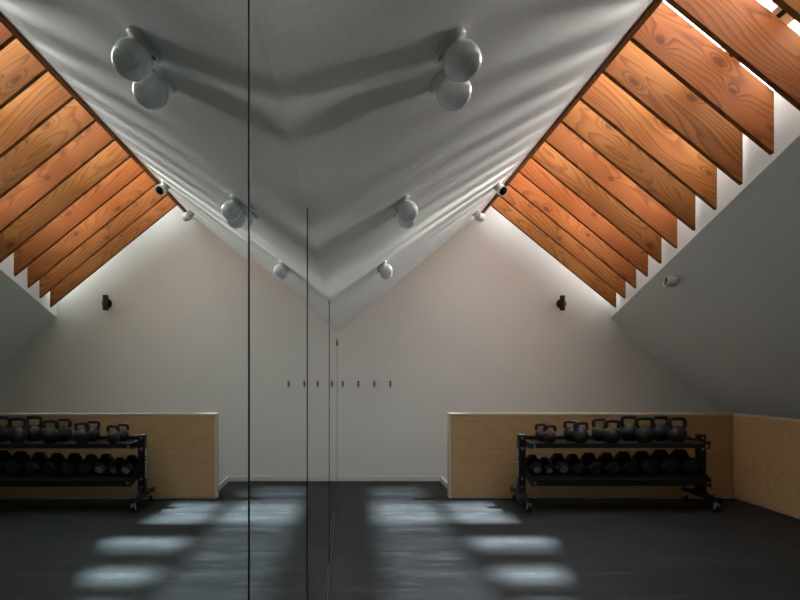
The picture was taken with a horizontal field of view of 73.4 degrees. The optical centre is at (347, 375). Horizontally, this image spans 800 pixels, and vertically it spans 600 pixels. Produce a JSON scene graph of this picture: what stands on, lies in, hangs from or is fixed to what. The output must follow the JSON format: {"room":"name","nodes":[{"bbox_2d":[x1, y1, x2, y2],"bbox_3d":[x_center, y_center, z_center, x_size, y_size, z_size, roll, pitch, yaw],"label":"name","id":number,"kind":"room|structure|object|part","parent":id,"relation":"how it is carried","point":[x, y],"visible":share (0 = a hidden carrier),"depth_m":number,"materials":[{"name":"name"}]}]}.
{"room":"exercise studio","nodes":[
{"label":"exercise studio","id":0,"kind":"room"},
{"bbox_2d":[254,0,653,332],"bbox_3d":[0.800,-1.487,2.505,2.200,1.997,10.210,0,0,0],"label":"ceiling","id":1,"kind":"structure","parent":0,"point":[366,131],"depth_m":2.15,"materials":[{"name":"paint"}]},
{"bbox_2d":[377,261,392,279],"bbox_3d":[0.338,-0.960,4.840,0.142,0.158,0.318,0,0,5],"label":"globe lamp","id":2,"kind":"object","parent":1,"relation":"attached to","point":[385,270],"visible":1,"depth_m":4.70,"materials":[{"name":"white glass"}]},
{"bbox_3d":[0.360,-0.952,4.940,0.114,0.114,0.114,-40,0,0],"label":"globe","id":3,"kind":"part","parent":2,"relation":"part of","materials":[{"name":"white glass"}]},
{"bbox_3d":[0.344,-0.938,4.740,0.114,0.114,0.114,-40,0,0],"label":"globe","id":4,"kind":"part","parent":2,"relation":"part of","materials":[{"name":"white glass"}]},
{"bbox_2d":[393,195,417,228],"bbox_3d":[0.338,-0.960,3.130,0.142,0.158,0.318,0,0,5],"label":"globe lamp","id":5,"kind":"object","parent":1,"relation":"attached to","point":[406,210],"visible":1,"depth_m":3.00,"materials":[{"name":"white glass"}]},
{"bbox_3d":[0.360,-0.952,3.230,0.114,0.114,0.114,-40,0,0],"label":"globe","id":6,"kind":"part","parent":5,"relation":"part of","materials":[{"name":"white glass"}]},
{"bbox_3d":[0.344,-0.938,3.030,0.114,0.114,0.114,-40,0,0],"label":"globe","id":7,"kind":"part","parent":5,"relation":"part of","materials":[{"name":"white glass"}]},
{"bbox_2d":[428,26,481,110],"bbox_3d":[0.333,-0.956,1.679,0.142,0.158,0.318,0,0,5],"label":"globe lamp","id":8,"kind":"object","parent":1,"relation":"attached to","point":[460,57],"visible":1,"depth_m":1.56,"materials":[{"name":"white glass"}]},
{"bbox_3d":[0.355,-0.948,1.780,0.114,0.114,0.114,-40,0,0],"label":"globe","id":9,"kind":"part","parent":8,"relation":"part of","materials":[{"name":"white glass"}]},
{"bbox_3d":[0.339,-0.933,1.580,0.114,0.114,0.114,-40,0,0],"label":"globe","id":10,"kind":"part","parent":8,"relation":"part of","materials":[{"name":"white glass"}]},
{"bbox_2d":[472,210,484,221],"bbox_3d":[1.699,-2.094,6.950,0.139,0.149,0.137,0,0,-43],"label":"spotlight","id":11,"kind":"object","parent":1,"relation":"attached to","point":[478,216],"visible":0.99,"depth_m":6.91,"materials":[{"name":"white metal"}]},
{"bbox_2d":[493,181,507,195],"bbox_3d":[1.683,-2.068,5.892,0.144,0.168,0.144,0,0,-20],"label":"spotlight","id":12,"kind":"object","parent":1,"relation":"attached to","point":[500,189],"visible":1,"depth_m":5.86,"materials":[{"name":"white metal"}]},
{"bbox_2d":[481,0,662,212],"bbox_3d":[1.917,-2.535,2.505,0.035,0.470,10.210,0,0,0],"label":"ridge beam","id":13,"kind":"structure","parent":1,"relation":"attached to","point":[656,3],"depth_m":4.21,"materials":[{"name":"brown wood"}]},
{"bbox_2d":[491,197,615,307],"bbox_3d":[2.776,-1.815,7.194,1.682,1.788,0.038,0,0,0],"label":"rafter","id":14,"kind":"object","parent":13,"relation":"attached to","point":[501,206],"visible":0.48,"depth_m":7.17,"materials":[{"name":"brown wood"}]},
{"bbox_2d":[499,185,625,298],"bbox_3d":[2.736,-1.848,6.799,1.602,1.722,0.038,0,0,0],"label":"rafter","id":15,"kind":"object","parent":13,"relation":"attached to","point":[514,199],"visible":0.49,"depth_m":6.78,"materials":[{"name":"brown wood"}]},
{"bbox_2d":[509,173,635,287],"bbox_3d":[2.696,-1.881,6.404,1.522,1.657,0.038,0,0,0],"label":"rafter","id":16,"kind":"object","parent":13,"relation":"attached to","point":[520,184],"visible":0.51,"depth_m":6.38,"materials":[{"name":"brown wood"}]},
{"bbox_2d":[519,159,647,276],"bbox_3d":[2.656,-1.914,6.009,1.442,1.591,0.038,0,0,0],"label":"rafter","id":17,"kind":"object","parent":13,"relation":"attached to","point":[532,171],"visible":0.51,"depth_m":5.99,"materials":[{"name":"brown wood"}]},
{"bbox_2d":[531,142,661,263],"bbox_3d":[2.616,-1.947,5.614,1.362,1.525,0.038,0,0,0],"label":"rafter","id":18,"kind":"object","parent":13,"relation":"attached to","point":[549,159],"visible":0.51,"depth_m":5.59,"materials":[{"name":"brown wood"}]},
{"bbox_2d":[545,123,676,248],"bbox_3d":[2.576,-1.980,5.219,1.282,1.459,0.038,0,0,0],"label":"rafter","id":19,"kind":"object","parent":13,"relation":"attached to","point":[562,140],"visible":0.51,"depth_m":5.20,"materials":[{"name":"brown wood"}]},
{"bbox_2d":[561,100,695,230],"bbox_3d":[2.536,-2.012,4.824,1.201,1.394,0.038,0,0,0],"label":"rafter","id":20,"kind":"object","parent":13,"relation":"attached to","point":[581,120],"visible":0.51,"depth_m":4.80,"materials":[{"name":"brown wood"}]},
{"bbox_2d":[580,73,716,209],"bbox_3d":[2.496,-2.045,4.429,1.121,1.328,0.038,0,0,0],"label":"rafter","id":21,"kind":"object","parent":13,"relation":"attached to","point":[604,97],"visible":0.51,"depth_m":4.41,"materials":[{"name":"brown wood"}]},
{"bbox_2d":[603,41,742,184],"bbox_3d":[2.455,-2.078,4.034,1.041,1.262,0.038,0,0,0],"label":"rafter","id":22,"kind":"object","parent":13,"relation":"attached to","point":[632,70],"visible":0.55,"depth_m":4.01,"materials":[{"name":"brown wood"}]},
{"bbox_2d":[630,2,773,154],"bbox_3d":[2.415,-2.111,3.639,0.961,1.196,0.038,0,0,0],"label":"rafter","id":23,"kind":"object","parent":13,"relation":"attached to","point":[666,37],"visible":0.94,"depth_m":3.62,"materials":[{"name":"brown wood"}]},
{"bbox_2d":[665,0,799,110],"bbox_3d":[2.375,-2.144,3.244,0.881,1.131,0.038,0,0,0],"label":"rafter","id":24,"kind":"object","parent":13,"relation":"attached to","point":[747,30],"visible":1,"depth_m":3.23,"materials":[{"name":"brown wood"}]},
{"bbox_2d":[771,0,799,23],"bbox_3d":[2.335,-2.177,2.849,0.800,1.065,0.038,0,0,0],"label":"rafter","id":25,"kind":"object","parent":13,"relation":"attached to","point":[791,7],"visible":1,"depth_m":2.84,"materials":[{"name":"brown wood"}]},
{"bbox_2d":[337,206,720,480],"bbox_3d":[3.175,-0.635,7.670,6.950,4.270,0.120,0,0,0],"label":"wall","id":26,"kind":"structure","parent":0,"point":[478,325],"depth_m":7.61,"materials":[{"name":"white paint"}]},
{"bbox_2d":[337,476,439,480],"bbox_3d":[0.576,1.462,7.603,1.488,0.075,0.014,0,0,0],"label":"baseboard","id":27,"kind":"structure","parent":26,"relation":"attached to","point":[339,478],"depth_m":7.59,"materials":[{"name":"paint"}]},
{"bbox_2d":[440,476,446,487],"bbox_3d":[1.335,1.465,7.120,0.030,0.070,0.979,0,0,0],"label":"trim","id":28,"kind":"structure","parent":26,"relation":"attached to","point":[443,481],"depth_m":7.33,"materials":[{"name":"paint"}]},
{"bbox_2d":[556,295,565,310],"bbox_3d":[3.047,-1.031,7.551,0.136,0.212,0.119,0,0,0],"label":"wall sconce","id":29,"kind":"object","parent":26,"relation":"attached to","point":[561,303],"visible":1,"depth_m":7.50,"materials":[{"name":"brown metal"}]},
{"bbox_3d":[3.047,-1.030,7.599,0.136,0.136,0.022,0,0,0],"label":"plate","id":30,"kind":"part","parent":29,"relation":"part of","materials":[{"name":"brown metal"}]},
{"bbox_2d":[326,481,799,599],"bbox_3d":[3.175,1.560,2.505,6.950,0.120,10.410,0,0,0],"label":"floor","id":31,"kind":"structure","parent":0,"point":[394,540],"depth_m":4.61,"materials":[{"name":"black rubber"}]},
{"bbox_2d":[326,513,335,599],"bbox_3d":[-0.133,1.494,1.610,0.018,0.012,8.380,0,0,0],"label":"channel","id":32,"kind":"object","parent":31,"relation":"on","point":[331,557],"visible":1,"depth_m":4.28,"materials":[{"name":"metal"}]},
{"bbox_2d":[447,413,732,498],"bbox_3d":[2.972,0.978,6.557,3.468,1.045,0.110,0,0,0],"label":"plywood panel","id":33,"kind":"object","parent":31,"relation":"on","point":[481,447],"visible":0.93,"depth_m":6.50,"materials":[{"name":"brown wood"}]},
{"bbox_3d":[1.249,0.983,6.557,0.022,1.010,0.110,0,0,0],"label":"edge trim","id":34,"kind":"part","parent":33,"relation":"part of","materials":[{"name":"brown wood"}]},
{"bbox_3d":[2.971,0.467,6.557,3.466,0.023,0.110,0,0,0],"label":"edge trim","id":35,"kind":"part","parent":33,"relation":"part of","materials":[{"name":"brown wood"}]},
{"bbox_2d":[510,434,722,511],"bbox_3d":[3.055,1.084,6.122,2.204,0.832,0.650,0,0,0],"label":"rack","id":36,"kind":"object","parent":31,"relation":"on","point":[699,479],"visible":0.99,"depth_m":6.01,"materials":[{"name":"metal"}]},
{"bbox_2d":[526,454,542,473],"bbox_3d":[2.140,1.011,6.115,0.150,0.202,0.260,0,0,0],"label":"dumbbell","id":37,"kind":"object","parent":36,"relation":"in","point":[535,466],"visible":1,"depth_m":6.03,"materials":[{"name":"rubber"}]},
{"bbox_2d":[535,423,547,440],"bbox_3d":[2.255,0.648,6.200,0.138,0.208,0.138,0,0,36],"label":"kettlebell","id":38,"kind":"object","parent":36,"relation":"in","point":[539,433],"visible":0.56,"depth_m":6.18,"materials":[{"name":"metal"}]},
{"bbox_3d":[2.255,0.605,6.200,0.152,0.123,0.046,0,0,6],"label":"handle","id":39,"kind":"part","parent":38,"relation":"part of","materials":[{"name":"metal"}]},
{"bbox_2d":[539,457,554,473],"bbox_3d":[2.280,1.024,6.115,0.122,0.172,0.236,0,0,0],"label":"dumbbell","id":40,"kind":"object","parent":36,"relation":"in","point":[548,468],"visible":0.91,"depth_m":6.04,"materials":[{"name":"rubber"}]},
{"bbox_2d":[543,424,556,442],"bbox_3d":[2.280,0.648,6.010,0.138,0.208,0.138,0,0,-43],"label":"kettlebell","id":41,"kind":"object","parent":36,"relation":"in","point":[549,436],"visible":1,"depth_m":5.99,"materials":[{"name":"metal"}]},
{"bbox_3d":[2.280,0.605,6.010,0.152,0.123,0.046,0,0,2],"label":"handle","id":42,"kind":"part","parent":41,"relation":"part of","materials":[{"name":"metal"}]},
{"bbox_2d":[549,453,570,473],"bbox_3d":[2.435,1.003,6.115,0.166,0.218,0.274,0,0,0],"label":"dumbbell","id":43,"kind":"object","parent":36,"relation":"in","point":[557,460],"visible":1,"depth_m":6.02,"materials":[{"name":"rubber"}]},
{"bbox_2d":[563,420,578,440],"bbox_3d":[2.600,0.632,6.200,0.166,0.240,0.166,0,0,29],"label":"kettlebell","id":44,"kind":"object","parent":36,"relation":"in","point":[568,432],"visible":0.66,"depth_m":6.17,"materials":[{"name":"metal"}]},
{"bbox_3d":[2.600,0.580,6.200,0.176,0.135,0.046,0,0,7],"label":"handle","id":45,"kind":"part","parent":44,"relation":"part of","materials":[{"name":"metal"}]},
{"bbox_2d":[565,454,585,473],"bbox_3d":[2.608,1.007,6.115,0.158,0.210,0.267,0,0,0],"label":"dumbbell","id":46,"kind":"object","parent":36,"relation":"in","point":[577,467],"visible":0.92,"depth_m":6.03,"materials":[{"name":"rubber"}]},
{"bbox_2d":[573,421,588,442],"bbox_3d":[2.630,0.632,6.010,0.166,0.240,0.166,0,0,25],"label":"kettlebell","id":47,"kind":"object","parent":36,"relation":"in","point":[579,435],"visible":1,"depth_m":5.97,"materials":[{"name":"metal"}]},
{"bbox_3d":[2.630,0.580,6.010,0.176,0.135,0.046,0,0,-2],"label":"handle","id":48,"kind":"part","parent":47,"relation":"part of","materials":[{"name":"metal"}]},
{"bbox_2d":[580,452,602,473],"bbox_3d":[2.800,0.999,6.115,0.174,0.225,0.280,0,0,0],"label":"dumbbell","id":49,"kind":"object","parent":36,"relation":"in","point":[594,466],"visible":0.99,"depth_m":6.03,"materials":[{"name":"rubber"}]},
{"bbox_2d":[591,418,608,440],"bbox_3d":[2.935,0.618,6.200,0.180,0.268,0.180,0,0,26],"label":"kettlebell","id":50,"kind":"object","parent":36,"relation":"in","point":[597,432],"visible":0.68,"depth_m":6.16,"materials":[{"name":"metal"}]},
{"bbox_3d":[2.935,0.561,6.200,0.192,0.154,0.051,0,0,2],"label":"handle","id":51,"kind":"part","parent":50,"relation":"part of","materials":[{"name":"metal"}]},
{"bbox_2d":[598,452,620,473],"bbox_3d":[3.000,0.999,6.115,0.174,0.225,0.280,0,0,0],"label":"dumbbell","id":52,"kind":"object","parent":36,"relation":"in","point":[612,466],"visible":0.98,"depth_m":6.03,"materials":[{"name":"rubber"}]},
{"bbox_2d":[603,419,620,442],"bbox_3d":[2.980,0.618,6.010,0.180,0.268,0.180,0,0,26],"label":"kettlebell","id":53,"kind":"object","parent":36,"relation":"in","point":[611,435],"visible":1,"depth_m":5.97,"materials":[{"name":"metal"}]},
{"bbox_3d":[2.980,0.561,6.010,0.192,0.154,0.051,0,0,0],"label":"handle","id":54,"kind":"part","parent":53,"relation":"part of","materials":[{"name":"metal"}]},
{"bbox_2d":[526,436,708,447],"bbox_3d":[3.025,0.755,6.125,1.978,0.090,0.419,0,0,0],"label":"shelf","id":55,"kind":"object","parent":36,"relation":"attached to","point":[531,441],"depth_m":5.92,"materials":[{"name":"black metal"}]},
{"bbox_2d":[526,459,709,485],"bbox_3d":[3.025,1.100,6.115,1.978,0.230,0.442,0,0,0],"label":"tray","id":56,"kind":"object","parent":36,"relation":"on","point":[699,478],"depth_m":5.95,"materials":[{"name":"black metal"}]},
{"bbox_2d":[614,451,638,473],"bbox_3d":[3.196,0.994,6.115,0.186,0.237,0.291,0,0,0],"label":"dumbbell","id":57,"kind":"object","parent":36,"relation":"in","point":[628,465],"visible":0.91,"depth_m":6.02,"materials":[{"name":"rubber"}]},
{"bbox_2d":[620,415,636,440],"bbox_3d":[3.285,0.606,6.225,0.198,0.293,0.198,0,0,22],"label":"kettlebell","id":58,"kind":"object","parent":36,"relation":"in","point":[627,431],"visible":0.82,"depth_m":6.18,"materials":[{"name":"metal"}]},
{"bbox_3d":[3.285,0.542,6.225,0.207,0.167,0.051,0,0,0],"label":"handle","id":59,"kind":"part","parent":58,"relation":"part of","materials":[{"name":"metal"}]},
{"bbox_2d":[635,417,654,442],"bbox_3d":[3.355,0.606,6.025,0.198,0.293,0.198,0,0,29],"label":"kettlebell","id":60,"kind":"object","parent":36,"relation":"in","point":[643,434],"visible":1,"depth_m":5.98,"materials":[{"name":"metal"}]},
{"bbox_3d":[3.355,0.542,6.025,0.207,0.167,0.051,0,0,5],"label":"handle","id":61,"kind":"part","parent":60,"relation":"part of","materials":[{"name":"metal"}]},
{"bbox_2d":[632,451,658,473],"bbox_3d":[3.415,0.990,6.115,0.194,0.246,0.298,0,0,0],"label":"dumbbell","id":62,"kind":"object","parent":36,"relation":"in","point":[648,465],"visible":0.96,"depth_m":6.02,"materials":[{"name":"rubber"}]},
{"bbox_2d":[652,416,668,440],"bbox_3d":[3.650,0.607,6.225,0.196,0.290,0.196,0,0,23],"label":"kettlebell","id":63,"kind":"object","parent":36,"relation":"in","point":[660,431],"visible":0.81,"depth_m":6.17,"materials":[{"name":"metal"}]},
{"bbox_3d":[3.650,0.545,6.225,0.205,0.165,0.051,0,0,1],"label":"handle","id":64,"kind":"part","parent":63,"relation":"part of","materials":[{"name":"metal"}]},
{"bbox_2d":[650,450,678,473],"bbox_3d":[3.630,0.983,6.115,0.208,0.260,0.310,0,0,0],"label":"dumbbell","id":65,"kind":"object","parent":36,"relation":"in","point":[667,465],"visible":0.9,"depth_m":6.01,"materials":[{"name":"rubber"}]},
{"bbox_2d":[667,417,687,442],"bbox_3d":[3.726,0.607,6.025,0.196,0.290,0.196,0,0,29],"label":"kettlebell","id":66,"kind":"object","parent":36,"relation":"in","point":[676,434],"visible":1,"depth_m":5.99,"materials":[{"name":"metal"}]},
{"bbox_3d":[3.726,0.545,6.025,0.205,0.165,0.051,0,0,6],"label":"handle","id":67,"kind":"part","parent":66,"relation":"part of","materials":[{"name":"metal"}]},
{"bbox_2d":[669,449,698,473],"bbox_3d":[3.854,0.981,6.115,0.214,0.266,0.315,0,0,0],"label":"dumbbell","id":68,"kind":"object","parent":36,"relation":"in","point":[687,465],"visible":0.89,"depth_m":6.01,"materials":[{"name":"rubber"}]},
{"bbox_2d":[610,111,799,418],"bbox_3d":[4.202,-0.521,2.505,4.535,4.010,10.210,0,0,0],"label":"ceiling","id":69,"kind":"structure","parent":0,"point":[729,328],"depth_m":5.40,"materials":[{"name":"paint"}]},
{"bbox_2d":[663,273,679,286],"bbox_3d":[3.446,-1.015,5.661,0.151,0.150,0.115,0,0,6],"label":"spotlight","id":70,"kind":"object","parent":69,"relation":"attached to","point":[672,281],"visible":1,"depth_m":5.62,"materials":[{"name":"white metal"}]},
{"bbox_2d":[610,0,799,315],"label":"window","id":71,"kind":"structure","parent":69,"relation":"attached to","point":[770,5],"depth_m":3.98,"materials":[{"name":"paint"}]},
{"bbox_3d":[2.322,-2.490,2.485,0.545,0.453,2.470,0,0,0],"label":"hazy pane","id":72,"kind":"part","parent":71,"relation":"part of","materials":[{"name":"white glass"}]},
{"bbox_3d":[2.882,-2.026,3.155,1.895,1.609,8.910,0,0,0],"label":"frame","id":73,"kind":"part","parent":71,"relation":"part of","materials":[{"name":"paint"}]},
{"bbox_2d":[732,415,799,518],"bbox_3d":[4.766,0.990,2.000,0.078,1.020,9.200,0,0,0],"label":"wall","id":74,"kind":"structure","parent":0,"point":[733,415],"depth_m":6.46,"materials":[{"name":"white paint"}]},
{"bbox_2d":[733,413,799,517],"bbox_3d":[4.756,0.967,2.001,0.102,1.023,9.202,0,0,0],"label":"plywood panel","id":75,"kind":"object","parent":74,"relation":"attached to","point":[766,448],"visible":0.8,"depth_m":5.95,"materials":[{"name":"brown wood"}]},
{"bbox_3d":[4.756,0.467,2.001,0.102,0.023,9.202,0,0,0],"label":"edge trim","id":76,"kind":"part","parent":75,"relation":"part of","materials":[{"name":"brown wood"}]},
{"bbox_3d":[-0.234,0.400,2.505,0.132,2.200,10.210,0,0,0],"label":"wall","id":77,"kind":"structure","parent":0,"visible":0},
{"bbox_2d":[0,0,249,599],"bbox_3d":[-0.139,0.444,-0.410,0.007,2.072,2.380,0,0,0],"label":"wall mirror","id":78,"kind":"object","parent":77,"relation":"attached to","point":[125,124],"visible":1,"depth_m":0.34,"materials":[{"name":"white mirror"}]},
{"bbox_2d":[250,0,307,599],"bbox_3d":[-0.147,0.444,1.335,0.008,2.072,1.106,0,0,0],"label":"wall mirror","id":79,"kind":"object","parent":77,"relation":"attached to","point":[278,208],"visible":1,"depth_m":1.07,"materials":[{"name":"white mirror"}]},
{"bbox_2d":[308,222,329,599],"bbox_3d":[-0.148,0.444,3.031,0.012,2.072,2.283,0,0,0],"label":"wall mirror","id":80,"kind":"object","parent":77,"relation":"attached to","point":[318,300],"visible":0.83,"depth_m":2.72,"materials":[{"name":"white mirror"}]},
{"bbox_2d":[330,309,336,543],"bbox_3d":[-0.151,0.444,5.808,0.008,2.072,3.265,0,0,0],"label":"wall mirror","id":81,"kind":"object","parent":77,"relation":"attached to","point":[333,334],"visible":0.64,"depth_m":5.64,"materials":[{"name":"white mirror"}]}
]}

